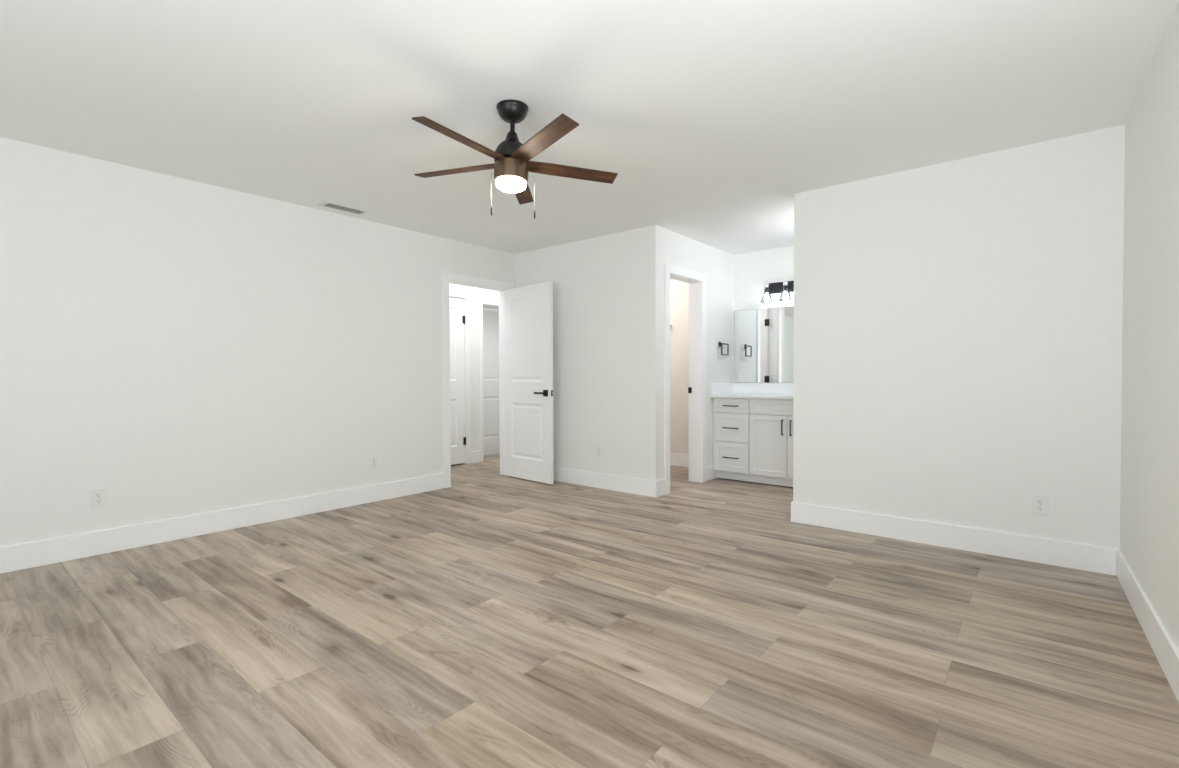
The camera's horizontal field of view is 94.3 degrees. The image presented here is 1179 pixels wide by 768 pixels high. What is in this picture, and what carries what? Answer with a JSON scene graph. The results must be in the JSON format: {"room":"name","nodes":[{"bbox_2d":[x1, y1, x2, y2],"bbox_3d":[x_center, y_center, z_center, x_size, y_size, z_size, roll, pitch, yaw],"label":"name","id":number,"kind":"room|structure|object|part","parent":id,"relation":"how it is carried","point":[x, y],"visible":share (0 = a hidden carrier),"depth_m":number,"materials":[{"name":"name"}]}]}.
{"room":"empty bedroom","nodes":[
{"label":"empty bedroom","id":0,"kind":"room"},
{"bbox_2d":[0,137,514,546],"bbox_3d":[-2.275,-0.184,4.392,0.120,2.440,8.500,1,1,39],"label":"wall","id":1,"kind":"structure","parent":0,"point":[175,347],"depth_m":3.77,"materials":[{"name":"white paint"}]},
{"bbox_2d":[91,488,105,508],"bbox_3d":[-3.033,0.706,3.380,0.008,0.115,0.072,1,1,39],"label":"wall outlet","id":2,"kind":"object","parent":1,"relation":"attached to","point":[98,496],"visible":1,"depth_m":3.38,"materials":[{"name":"white plastic"}]},
{"bbox_2d":[0,473,443,573],"bbox_3d":[-3.171,0.984,3.211,0.014,0.148,5.504,1,1,39],"label":"baseboard","id":3,"kind":"structure","parent":1,"relation":"attached to","point":[22,556],"depth_m":3.75,"materials":[{"name":"white paint"}]},
{"bbox_2d":[370,456,377,469],"bbox_3d":[-1.883,0.690,4.778,0.008,0.115,0.072,1,1,39],"label":"wall outlet","id":4,"kind":"object","parent":1,"relation":"attached to","point":[373,460],"visible":1,"depth_m":4.78,"materials":[{"name":"white plastic"}]},
{"bbox_2d":[442,271,512,487],"bbox_3d":[-1.185,-0.046,5.720,0.152,2.115,0.924,1,1,39],"label":"door frame","id":5,"kind":"structure","parent":1,"relation":"attached to","point":[447,277],"depth_m":5.39,"materials":[{"name":"white paint"}]},
{"bbox_2d":[504,282,553,483],"bbox_3d":[-0.643,-0.011,5.703,0.762,2.015,0.143,1,1,44],"label":"door","id":6,"kind":"structure","parent":1,"relation":"in","point":[528,310],"depth_m":5.66,"materials":[{"name":"white paint"}]},
{"bbox_2d":[449,283,498,451],"bbox_3d":[-1.809,-0.220,6.533,0.120,2.440,4.600,1,1,39],"label":"wall","id":7,"kind":"structure","parent":0,"point":[476,294],"depth_m":6.88,"materials":[{"name":"white paint"}]},
{"bbox_2d":[450,297,465,464],"bbox_3d":[-1.791,-0.032,6.486,0.049,2.025,0.766,1,1,39],"label":"door","id":8,"kind":"structure","parent":7,"relation":"in","point":[457,317],"depth_m":6.68,"materials":[{"name":"white paint"}]},
{"bbox_2d":[449,291,470,463],"bbox_3d":[-1.823,-0.059,6.506,0.136,2.120,0.905,1,1,39],"label":"door frame","id":9,"kind":"structure","parent":7,"relation":"attached to","point":[466,296],"depth_m":6.78,"materials":[{"name":"white paint"}]},
{"bbox_2d":[471,450,479,463],"bbox_3d":[-2.272,0.938,5.880,0.014,0.148,2.770,1,1,39],"label":"baseboard","id":10,"kind":"structure","parent":7,"relation":"attached to","point":[475,455],"depth_m":6.88,"materials":[{"name":"white paint"}]},
{"bbox_2d":[479,299,498,461],"bbox_3d":[-1.161,-0.049,7.311,0.136,2.070,0.880,1,1,39],"label":"door frame","id":11,"kind":"structure","parent":7,"relation":"attached to","point":[482,302],"depth_m":6.95,"materials":[{"name":"white paint"}]},
{"bbox_2d":[483,306,498,309],"bbox_3d":[-1.346,-0.236,7.460,0.342,2.440,0.956,1,1,39],"label":"wall","id":12,"kind":"structure","parent":0,"point":[484,307],"depth_m":7.47,"materials":[{"name":"white paint"}]},
{"bbox_2d":[483,309,499,453],"bbox_3d":[-1.452,-0.029,7.551,0.035,2.000,0.790,1,1,39],"label":"door","id":13,"kind":"structure","parent":12,"relation":"in","point":[491,415],"depth_m":7.63,"materials":[{"name":"white paint"}]},
{"bbox_2d":[515,228,643,478],"bbox_3d":[-0.127,-0.209,5.571,1.701,2.440,0.120,1,1,39],"label":"wall","id":14,"kind":"structure","parent":0,"point":[598,364],"depth_m":5.33,"materials":[{"name":"white paint"}]},
{"bbox_2d":[596,445,601,456],"bbox_3d":[0.095,0.653,5.321,0.072,0.115,0.008,1,1,39],"label":"wall outlet","id":15,"kind":"object","parent":14,"relation":"attached to","point":[598,447],"visible":1,"depth_m":5.32,"materials":[{"name":"white plastic"}]},
{"bbox_2d":[553,466,654,496],"bbox_3d":[-0.110,0.939,5.492,1.815,0.148,0.014,1,1,39],"label":"baseboard","id":16,"kind":"structure","parent":14,"relation":"attached to","point":[630,485],"depth_m":5.26,"materials":[{"name":"white paint"}]},
{"bbox_2d":[0,452,1178,767],"bbox_3d":[-0.805,1.112,3.208,7.100,0.120,8.900,1,1,39],"label":"floor","id":17,"kind":"structure","parent":0,"point":[488,619],"depth_m":2.19,"materials":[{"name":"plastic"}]},
{"bbox_2d":[713,397,792,486],"bbox_3d":[2.051,0.574,5.448,1.570,0.866,0.536,1,1,39],"label":"vanity cabinet","id":18,"kind":"object","parent":17,"relation":"on","point":[753,437],"visible":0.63,"depth_m":5.48,"materials":[{"name":"white paint"}]},
{"bbox_3d":[1.465,0.754,5.643,0.376,0.299,0.018,1,1,39],"label":"drawer","id":19,"kind":"part","parent":18,"relation":"part of","materials":[{"name":"white paint"}]},
{"bbox_3d":[1.464,0.449,5.638,0.376,0.291,0.018,1,1,39],"label":"drawer","id":20,"kind":"part","parent":18,"relation":"part of","materials":[{"name":"white paint"}]},
{"bbox_3d":[1.463,0.224,5.634,0.376,0.140,0.018,1,1,39],"label":"drawer","id":21,"kind":"part","parent":18,"relation":"part of","materials":[{"name":"white paint"}]},
{"bbox_2d":[711,383,793,398],"bbox_3d":[2.046,0.069,5.435,1.570,0.144,0.548,1,1,39],"label":"countertop","id":22,"kind":"structure","parent":18,"relation":"on","point":[723,390],"depth_m":5.82,"materials":[{"name":"white stone"}]},
{"bbox_3d":[1.761,0.607,5.396,0.374,0.600,0.018,1,1,39],"label":"door","id":23,"kind":"part","parent":18,"relation":"part of","materials":[{"name":"white paint"}]},
{"bbox_3d":[2.054,0.610,5.155,0.374,0.600,0.018,1,1,39],"label":"door","id":24,"kind":"part","parent":18,"relation":"part of","materials":[{"name":"white paint"}]},
{"bbox_3d":[1.921,0.421,5.227,0.010,0.150,0.034,1,1,39],"label":"handle","id":25,"kind":"part","parent":18,"relation":"part of","materials":[{"name":"black metal"}]},
{"bbox_2d":[0,0,1178,254],"bbox_3d":[-0.813,-1.448,3.166,7.100,0.120,8.900,1,1,39],"label":"ceiling","id":26,"kind":"structure","parent":0,"point":[710,117],"depth_m":2.57,"materials":[{"name":"white paint"}]},
{"bbox_2d":[318,201,368,214],"bbox_3d":[-1.955,-1.397,4.359,0.150,0.013,0.340,1,1,39],"label":"ceiling vent","id":27,"kind":"object","parent":26,"relation":"in","point":[327,204],"visible":1,"depth_m":4.34,"materials":[{"name":"silver metal"}]},
{"bbox_2d":[412,99,617,218],"bbox_3d":[-0.408,-1.104,2.699,1.066,0.554,1.024,1,1,39],"label":"ceiling fan","id":28,"kind":"object","parent":26,"relation":"hanging from","point":[512,165],"visible":1,"depth_m":2.67,"materials":[{"name":"brown wood"}]},
{"bbox_3d":[-0.673,-1.104,2.829,0.492,0.027,0.087,0,1,19],"label":"blade","id":29,"kind":"part","parent":28,"relation":"part of","materials":[{"name":"brown wood"}]},
{"bbox_3d":[-0.571,-1.110,2.490,0.086,0.048,0.493,1,1,37],"label":"blade","id":30,"kind":"part","parent":28,"relation":"part of","materials":[{"name":"brown wood"}]},
{"bbox_3d":[-0.391,-0.988,2.727,0.151,0.041,0.151,1,1,39],"label":"lamp shade","id":31,"kind":"part","parent":28,"relation":"part of","materials":[{"name":"white glass"}]},
{"bbox_3d":[-0.382,-1.091,3.030,0.086,0.043,0.493,0,1,1],"label":"blade","id":32,"kind":"part","parent":28,"relation":"part of","materials":[{"name":"brown wood"}]},
{"bbox_3d":[-0.285,-0.954,2.740,0.021,0.174,0.002,0,1,0],"label":"pull chain","id":33,"kind":"part","parent":28,"relation":"part of","materials":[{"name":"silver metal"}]},
{"bbox_3d":[-0.218,-1.102,2.481,0.085,0.038,0.493,-1,1,-35],"label":"blade","id":34,"kind":"part","parent":28,"relation":"part of","materials":[{"name":"brown wood"}]},
{"bbox_3d":[-0.101,-1.090,2.815,0.493,0.045,0.086,0,1,-17],"label":"blade","id":35,"kind":"part","parent":28,"relation":"part of","materials":[{"name":"brown wood"}]},
{"bbox_2d":[643,225,732,480],"bbox_3d":[1.052,-0.212,5.564,0.130,2.440,1.606,1,1,39],"label":"wall","id":36,"kind":"structure","parent":0,"point":[661,245],"depth_m":5.01,"materials":[{"name":"white paint"}]},
{"bbox_2d":[664,263,705,494],"bbox_3d":[0.886,-0.051,5.363,0.162,2.125,0.790,1,1,39],"label":"door frame","id":37,"kind":"structure","parent":36,"relation":"attached to","point":[697,281],"depth_m":5.57,"materials":[{"name":"white paint"}]},
{"bbox_2d":[655,465,714,497],"bbox_3d":[0.957,0.938,5.349,0.014,0.148,1.149,1,1,39],"label":"baseboard","id":38,"kind":"structure","parent":36,"relation":"attached to","point":[710,472],"depth_m":5.00,"materials":[{"name":"white paint"}]},
{"bbox_2d":[718,342,728,355],"bbox_3d":[1.435,-0.380,5.879,0.058,0.147,0.165,1,1,39],"label":"towel ring","id":39,"kind":"object","parent":36,"relation":"attached to","point":[720,344],"visible":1,"depth_m":5.86,"materials":[{"name":"black metal"}]},
{"bbox_2d":[670,246,793,454],"bbox_3d":[1.622,-0.224,6.212,3.588,2.440,0.120,1,1,39],"label":"wall","id":40,"kind":"structure","parent":0,"point":[679,290],"depth_m":6.50,"materials":[{"name":"white paint"}]},
{"bbox_2d":[670,453,688,466],"bbox_3d":[0.846,0.915,6.785,1.681,0.148,0.014,1,1,39],"label":"baseboard","id":41,"kind":"structure","parent":40,"relation":"attached to","point":[682,460],"depth_m":6.58,"materials":[{"name":"white paint"}]},
{"bbox_2d":[734,306,793,382],"bbox_3d":[2.217,-0.411,5.637,1.552,0.804,0.005,1,1,39],"label":"wall mirror","id":42,"kind":"object","parent":40,"relation":"attached to","point":[764,337],"visible":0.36,"depth_m":5.91,"materials":[{"name":"clear glass"}]},
{"bbox_2d":[734,383,793,393],"bbox_3d":[2.221,0.050,5.633,1.551,0.113,0.019,1,1,39],"label":"backsplash","id":43,"kind":"structure","parent":40,"relation":"attached to","point":[764,388],"depth_m":5.90,"materials":[{"name":"white stone"}]},
{"bbox_2d":[760,281,793,302],"bbox_3d":[2.116,-0.968,5.616,0.732,0.208,0.150,1,1,39],"label":"vanity light","id":44,"kind":"object","parent":40,"relation":"attached to","point":[784,287],"visible":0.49,"depth_m":5.76,"materials":[{"name":"black metal"}]},
{"bbox_3d":[1.878,-0.945,5.800,0.132,0.156,0.132,1,1,39],"label":"lamp shade","id":45,"kind":"part","parent":44,"relation":"part of","materials":[{"name":"clear glass"}]},
{"bbox_3d":[2.033,-0.943,5.673,0.132,0.156,0.132,1,1,39],"label":"lamp shade","id":46,"kind":"part","parent":44,"relation":"part of","materials":[{"name":"clear glass"}]},
{"bbox_2d":[791,125,1124,575],"bbox_3d":[2.231,-0.183,3.563,1.778,2.440,0.134,1,1,39],"label":"wall","id":47,"kind":"structure","parent":0,"point":[958,324],"depth_m":3.39,"materials":[{"name":"white paint"}]},
{"bbox_2d":[1032,494,1047,515],"bbox_3d":[2.622,0.704,3.183,0.072,0.115,0.008,1,1,39],"label":"wall outlet","id":48,"kind":"object","parent":47,"relation":"attached to","point":[1039,502],"visible":1,"depth_m":3.18,"materials":[{"name":"white plastic"}]},
{"bbox_2d":[1037,506,1043,510],"bbox_3d":[2.621,0.724,3.181,0.033,0.027,0.003,1,1,39],"label":"receptacle","id":49,"kind":"object","parent":48,"relation":"attached to","point":[1039,508],"depth_m":3.18,"materials":[{"name":"grey plastic"}]},
{"bbox_2d":[1120,1,1178,649],"bbox_3d":[0.987,-0.129,0.440,0.120,2.440,6.543,1,1,38],"label":"wall","id":50,"kind":"structure","parent":0,"point":[1149,483],"depth_m":2.28,"materials":[{"name":"white paint"}]},
{"bbox_2d":[1116,549,1178,702],"bbox_3d":[0.902,1.018,0.454,0.014,0.148,6.420,1,1,38],"label":"baseboard","id":51,"kind":"structure","parent":50,"relation":"attached to","point":[1166,652],"depth_m":2.20,"materials":[{"name":"white paint"}]}
]}

